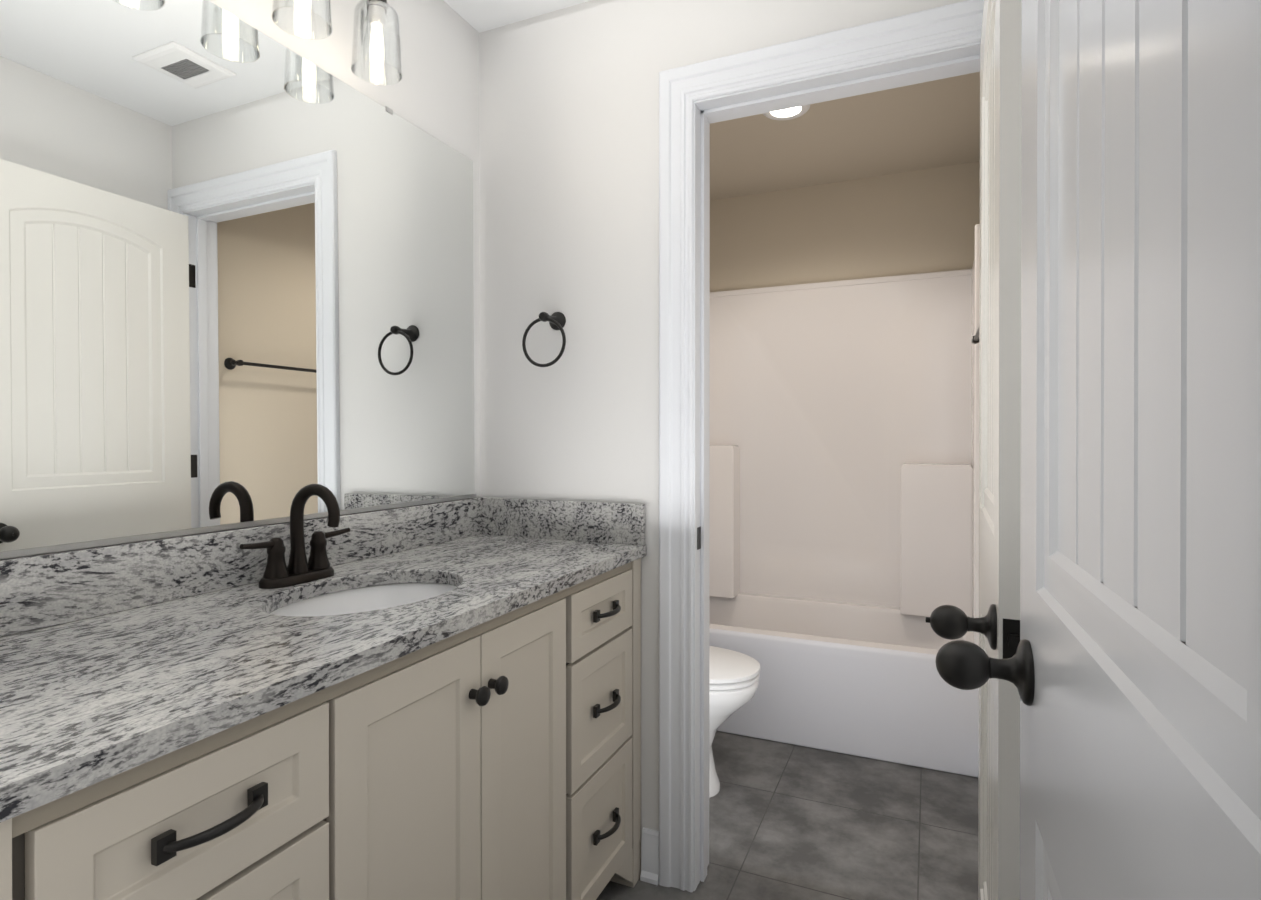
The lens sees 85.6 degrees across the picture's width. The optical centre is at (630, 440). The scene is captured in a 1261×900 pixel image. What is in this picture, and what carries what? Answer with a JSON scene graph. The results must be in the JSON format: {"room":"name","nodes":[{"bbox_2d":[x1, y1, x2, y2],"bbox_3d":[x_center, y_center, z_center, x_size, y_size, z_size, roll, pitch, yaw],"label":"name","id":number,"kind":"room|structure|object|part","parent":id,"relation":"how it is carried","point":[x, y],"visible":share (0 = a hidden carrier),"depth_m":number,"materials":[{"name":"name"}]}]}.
{"room":"bathroom","nodes":[
{"label":"bathroom","id":0,"kind":"room"},
{"bbox_2d":[0,0,479,559],"bbox_3d":[-0.838,-0.023,1.416,0.120,2.470,1.810,0,0,24],"label":"wall","id":1,"kind":"structure","parent":0,"point":[434,92],"depth_m":1.87,"materials":[{"name":"white paint"}]},
{"bbox_2d":[0,0,475,558],"bbox_3d":[-0.783,-0.339,1.375,0.014,1.026,1.526,0,0,24],"label":"mirror","id":2,"kind":"object","parent":1,"relation":"attached to","point":[236,272],"visible":0.98,"depth_m":1.31,"materials":[{"name":"silver mirror"}]},
{"bbox_2d":[0,497,479,635],"bbox_3d":[-0.770,0.232,1.387,0.022,0.112,1.562,0,0,24],"label":"backsplash","id":3,"kind":"structure","parent":1,"relation":"attached to","point":[37,591],"depth_m":1.21,"materials":[{"name":"grey stone"}]},
{"bbox_2d":[272,0,401,84],"bbox_3d":[-0.689,-0.989,1.390,0.164,0.292,0.520,0,0,24],"label":"sconce","id":4,"kind":"object","parent":1,"relation":"attached to","point":[376,10],"visible":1,"depth_m":1.53,"materials":[{"name":"clear glass"}]},
{"bbox_3d":[-0.704,-1.063,1.397,0.131,0.145,0.520,0,0,24],"label":"frame","id":5,"kind":"part","parent":4,"relation":"part of","materials":[{"name":"silver metal"}]},
{"bbox_2d":[443,0,979,200],"bbox_3d":[0.059,-1.287,1.066,3.240,0.060,5.160,0,0,24],"label":"ceiling","id":6,"kind":"structure","parent":0,"point":[924,125],"depth_m":2.82,"materials":[{"name":"beige paint"}]},
{"bbox_2d":[763,104,809,119],"bbox_3d":[0.588,-1.256,2.581,0.180,0.012,0.180,0,0,24],"label":"recessed light","id":7,"kind":"object","parent":6,"relation":"in","point":[784,114],"visible":0.54,"depth_m":2.61,"materials":[{"name":"white plastic"}]},
{"bbox_2d":[479,0,966,840],"bbox_3d":[0.234,-0.025,1.865,1.482,2.470,0.116,0,0,24],"label":"wall","id":8,"kind":"structure","parent":0,"point":[569,156],"depth_m":1.96,"materials":[{"name":"white paint"}]},
{"bbox_2d":[522,312,565,366],"bbox_3d":[-0.232,-0.293,1.955,0.141,0.170,0.092,0,0,24],"label":"towel ring","id":9,"kind":"object","parent":8,"relation":"attached to","point":[556,320],"visible":1,"depth_m":1.93,"materials":[{"name":"black metal"}]},
{"bbox_2d":[480,497,644,543],"bbox_3d":[-0.206,0.230,1.980,0.531,0.112,0.022,0,0,24],"label":"backsplash","id":10,"kind":"structure","parent":8,"relation":"attached to","point":[610,522],"depth_m":1.96,"materials":[{"name":"grey stone"}]},
{"bbox_2d":[641,827,658,856],"bbox_3d":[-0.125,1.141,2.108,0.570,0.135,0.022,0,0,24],"label":"baseboard","id":11,"kind":"structure","parent":8,"relation":"attached to","point":[650,838],"depth_m":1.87,"materials":[{"name":"white paint"}]},
{"bbox_2d":[659,0,983,891],"bbox_3d":[0.507,0.104,1.740,0.879,2.212,0.146,0,0,24],"label":"door frame","id":12,"kind":"structure","parent":8,"relation":"attached to","point":[683,88],"depth_m":1.83,"materials":[{"name":"white paint"}]},
{"bbox_2d":[697,526,700,549],"bbox_3d":[0.186,0.265,1.852,0.002,0.060,0.028,0,0,24],"label":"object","id":13,"kind":"structure","parent":12,"relation":"attached to","point":[698,538],"depth_m":1.85,"materials":[{"name":"black metal"}]},
{"bbox_2d":[925,0,1021,899],"bbox_3d":[0.649,0.158,1.248,0.196,2.085,0.688,0,0,24],"label":"door","id":14,"kind":"structure","parent":8,"relation":"in","point":[995,625],"depth_m":0.94,"materials":[{"name":"white paint"}]},
{"bbox_2d":[596,731,977,899],"bbox_3d":[0.059,1.243,1.076,3.240,0.060,5.160,0,0,24],"label":"floor","id":15,"kind":"structure","parent":0,"point":[790,822],"depth_m":2.11,"materials":[{"name":"tile"}]},
{"bbox_2d":[0,552,645,899],"bbox_3d":[-0.516,0.765,1.277,0.576,0.893,1.562,0,0,24],"label":"bathroom vanity","id":16,"kind":"object","parent":15,"relation":"on","point":[440,700],"depth_m":1.07,"materials":[{"name":"beige paint"}]},
{"bbox_2d":[0,532,645,803],"bbox_3d":[-0.524,0.317,1.279,0.558,0.057,1.562,0,0,24],"label":"countertop","id":17,"kind":"structure","parent":16,"relation":"on","point":[77,697],"depth_m":0.95,"materials":[{"name":"grey stone"}]},
{"bbox_2d":[232,484,351,587],"bbox_3d":[-0.647,0.187,1.384,0.143,0.200,0.260,0,0,24],"label":"faucet","id":18,"kind":"object","parent":17,"relation":"on","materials":[{"name":"black metal"}]},
{"bbox_2d":[270,583,455,616],"bbox_3d":[-0.503,0.399,1.322,0.343,0.160,0.460,0,0,24],"label":"sink","id":19,"kind":"object","parent":17,"relation":"in","point":[349,598],"depth_m":1.46,"materials":[{"name":"white ceramic"}]},
{"bbox_2d":[709,646,759,797],"bbox_3d":[0.089,0.808,2.437,0.747,0.800,0.486,0,0,24],"label":"toilet","id":20,"kind":"object","parent":15,"relation":"on","point":[734,676],"visible":0.23,"depth_m":2.26,"materials":[{"name":"white ceramic"}]},
{"bbox_3d":[0.185,0.783,2.395,0.538,0.056,0.366,0,0,24],"label":"seat","id":21,"kind":"part","parent":20,"relation":"part of","materials":[{"name":"white plastic"}]},
{"bbox_2d":[709,224,979,777],"bbox_3d":[0.751,0.215,3.042,1.474,1.980,0.746,0,0,24],"label":"shower","id":22,"kind":"object","parent":15,"relation":"on","point":[844,502],"visible":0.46,"depth_m":3.22,"materials":[{"name":"white plastic"}]},
{"bbox_2d":[710,161,979,291],"bbox_3d":[0.927,-0.031,3.442,1.482,2.470,0.120,0,0,24],"label":"wall","id":23,"kind":"structure","parent":0,"point":[918,221],"depth_m":3.31,"materials":[{"name":"beige paint"}]},
{"bbox_3d":[1.339,-0.027,2.387,0.120,2.470,1.720,0,0,24],"label":"wall","id":24,"kind":"structure","parent":0,"visible":0},
{"bbox_2d":[971,327,978,343],"bbox_3d":[1.072,-0.343,2.022,0.074,0.052,0.686,0,0,24],"label":"towel bar","id":25,"kind":"object","parent":24,"relation":"attached to","point":[975,339],"visible":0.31,"depth_m":2.27,"materials":[{"name":"black metal"}]},
{"bbox_3d":[-0.119,0.151,0.177,0.734,2.132,0.132,0,0,24],"label":"trim","id":26,"kind":"structure","parent":0,"visible":0},
{"bbox_2d":[935,0,1260,899],"bbox_3d":[0.309,0.161,0.449,0.194,2.085,0.691,0,0,24],"label":"entry door","id":27,"kind":"structure","parent":26,"relation":"attached to","point":[1131,668],"depth_m":0.40,"materials":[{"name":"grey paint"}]}
]}

